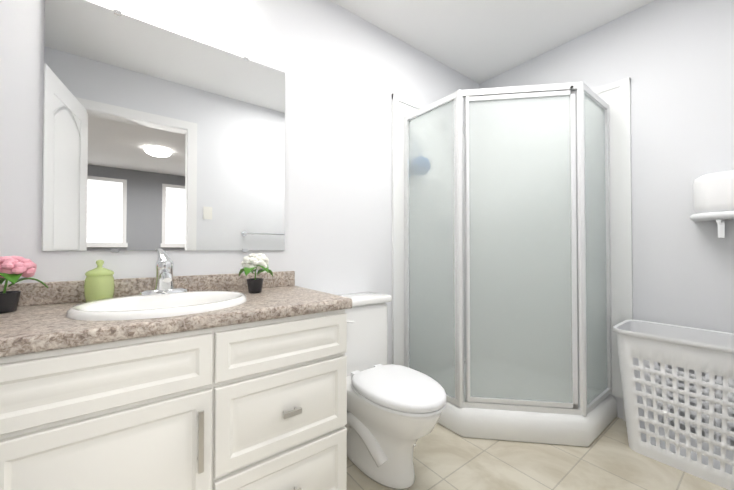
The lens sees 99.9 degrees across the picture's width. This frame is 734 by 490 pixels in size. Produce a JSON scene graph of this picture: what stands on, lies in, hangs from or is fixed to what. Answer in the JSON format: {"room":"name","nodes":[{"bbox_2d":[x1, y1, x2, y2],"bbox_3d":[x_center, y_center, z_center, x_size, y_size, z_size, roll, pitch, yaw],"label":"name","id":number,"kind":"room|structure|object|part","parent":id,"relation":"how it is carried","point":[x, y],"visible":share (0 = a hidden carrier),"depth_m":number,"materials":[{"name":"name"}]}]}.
{"room":"bathroom","nodes":[
{"label":"bathroom","id":0,"kind":"room"},
{"bbox_2d":[0,272,294,307],"bbox_3d":[-0.949,0.172,1.221,1.410,0.077,0.021,1,-1,-37],"label":"backsplash","id":1,"kind":"structure","parent":0,"relation":"attached to","point":[59,292],"depth_m":1.22,"materials":[{"name":"brown stone"}]},
{"bbox_2d":[0,0,478,363],"bbox_3d":[-0.296,-0.180,1.807,3.400,2.520,0.132,1,-1,-37],"label":"wall","id":2,"kind":"structure","parent":0,"point":[348,74],"depth_m":1.40,"materials":[{"name":"white paint"}]},
{"bbox_3d":[-0.788,-0.446,1.359,0.890,0.952,0.009,1,-1,-37],"label":"mirror","id":3,"kind":"part","parent":2,"relation":"part of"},
{"bbox_2d":[330,0,653,83],"bbox_3d":[0.226,-1.499,1.136,3.400,0.100,1.860,1,-1,-37],"label":"ceiling","id":4,"kind":"structure","parent":0,"point":[479,41],"depth_m":2.01,"materials":[{"name":"white paint"}]},
{"bbox_2d":[347,417,727,489],"bbox_3d":[0.226,1.121,1.101,3.400,0.100,1.860,1,-1,-37],"label":"floor","id":5,"kind":"structure","parent":0,"point":[607,458],"depth_m":1.49,"materials":[{"name":"tile"}]},
{"bbox_2d":[0,308,349,489],"bbox_3d":[-0.786,0.660,0.985,1.391,0.820,0.584,1,-1,-37],"label":"bathroom vanity","id":6,"kind":"object","parent":5,"relation":"on","point":[164,379],"depth_m":0.87,"materials":[{"name":"white wood"}]},
{"bbox_2d":[0,284,351,351],"bbox_3d":[-0.787,0.228,1.006,1.410,0.040,0.557,1,-1,-37],"label":"countertop","id":7,"kind":"structure","parent":6,"relation":"on","point":[27,326],"depth_m":0.87,"materials":[{"name":"brown stone"}]},
{"bbox_2d":[0,256,47,312],"bbox_3d":[-1.102,0.119,0.955,0.153,0.173,0.130,1,-1,-37],"label":"flower pot","id":8,"kind":"object","parent":7,"relation":"on","point":[13,269],"visible":1,"depth_m":0.94,"materials":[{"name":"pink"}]},
{"bbox_2d":[84,260,114,301],"bbox_3d":[-0.975,0.131,1.125,0.084,0.154,0.084,1,-1,-37],"label":"jar","id":9,"kind":"object","parent":7,"relation":"on","point":[99,282],"visible":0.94,"depth_m":1.10,"materials":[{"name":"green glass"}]},
{"bbox_2d":[48,284,267,327],"bbox_3d":[-0.688,0.265,1.068,0.510,0.157,0.445,1,-1,-37],"label":"sink","id":10,"kind":"object","parent":7,"relation":"in","point":[78,312],"depth_m":1.04,"materials":[{"name":"white ceramic"}]},
{"bbox_2d":[136,248,187,295],"bbox_3d":[-0.767,0.100,1.175,0.160,0.175,0.167,1,-1,-37],"label":"faucet","id":11,"kind":"object","parent":7,"relation":"on","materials":[{"name":"silver metal"}]},
{"bbox_2d":[239,253,272,292],"bbox_3d":[-0.484,0.124,1.381,0.153,0.175,0.131,1,-1,-37],"label":"flower pot","id":12,"kind":"object","parent":7,"relation":"on","point":[252,262],"visible":1,"depth_m":1.34,"materials":[{"name":"grey"}]},
{"bbox_2d":[339,291,446,489],"bbox_3d":[0.062,0.682,1.529,0.445,0.790,0.742,1,-1,-37],"label":"toilet","id":13,"kind":"object","parent":5,"relation":"on","point":[394,411],"visible":0.85,"depth_m":1.40,"materials":[{"name":"white ceramic"}]},
{"bbox_3d":[-0.092,0.521,1.744,0.410,0.378,0.200,1,-1,-37],"label":"tank","id":14,"kind":"part","parent":13,"relation":"part of","materials":[{"name":"white ceramic"}]},
{"bbox_3d":[0.143,0.654,1.433,0.349,0.056,0.490,1,-1,-37],"label":"seat","id":15,"kind":"part","parent":13,"relation":"part of","materials":[{"name":"white plastic"}]},
{"bbox_2d":[392,77,632,446],"bbox_3d":[0.895,0.027,1.986,1.037,2.111,1.037,1,-1,-37],"label":"shower","id":16,"kind":"object","parent":5,"relation":"on","point":[512,289],"visible":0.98,"depth_m":1.89,"materials":[{"name":"glass"}]},
{"bbox_3d":[0.578,0.017,1.767,0.020,1.745,0.020,1,-1,-37],"label":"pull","id":17,"kind":"part","parent":16,"relation":"part of","materials":[{"name":"silver metal"}]},
{"bbox_3d":[0.903,0.019,2.042,0.880,1.772,0.880,1,-1,-37],"label":"glass","id":18,"kind":"part","parent":16,"relation":"part of","materials":[{"name":"white"}]},
{"bbox_2d":[613,320,733,489],"bbox_3d":[1.618,0.761,1.535,0.362,0.636,0.572,1,-1,-37],"label":"laundry hamper","id":19,"kind":"object","parent":5,"relation":"on","point":[645,348],"visible":1,"depth_m":1.52,"materials":[{"name":"white plastic"}]},
{"bbox_2d":[479,0,733,445],"bbox_3d":[1.569,-0.176,2.062,0.120,2.520,1.740,1,-1,-37],"label":"wall","id":20,"kind":"structure","parent":0,"point":[673,60],"depth_m":1.75,"materials":[{"name":"white paint"}]},
{"bbox_2d":[690,170,733,237],"bbox_3d":[1.788,-0.196,1.498,0.207,0.315,0.305,1,-1,-37],"label":"wall shelf","id":21,"kind":"object","parent":20,"relation":"attached to","point":[713,196],"visible":1,"depth_m":1.50,"materials":[{"name":"white plastic"}]},
{"bbox_2d":[693,170,733,212],"bbox_3d":[1.793,-0.257,1.495,0.186,0.194,0.293,1,-1,-37],"label":"towel","id":22,"kind":"object","parent":21,"relation":"on","point":[713,192],"depth_m":1.49,"materials":[{"name":"white fabric"}]}
]}

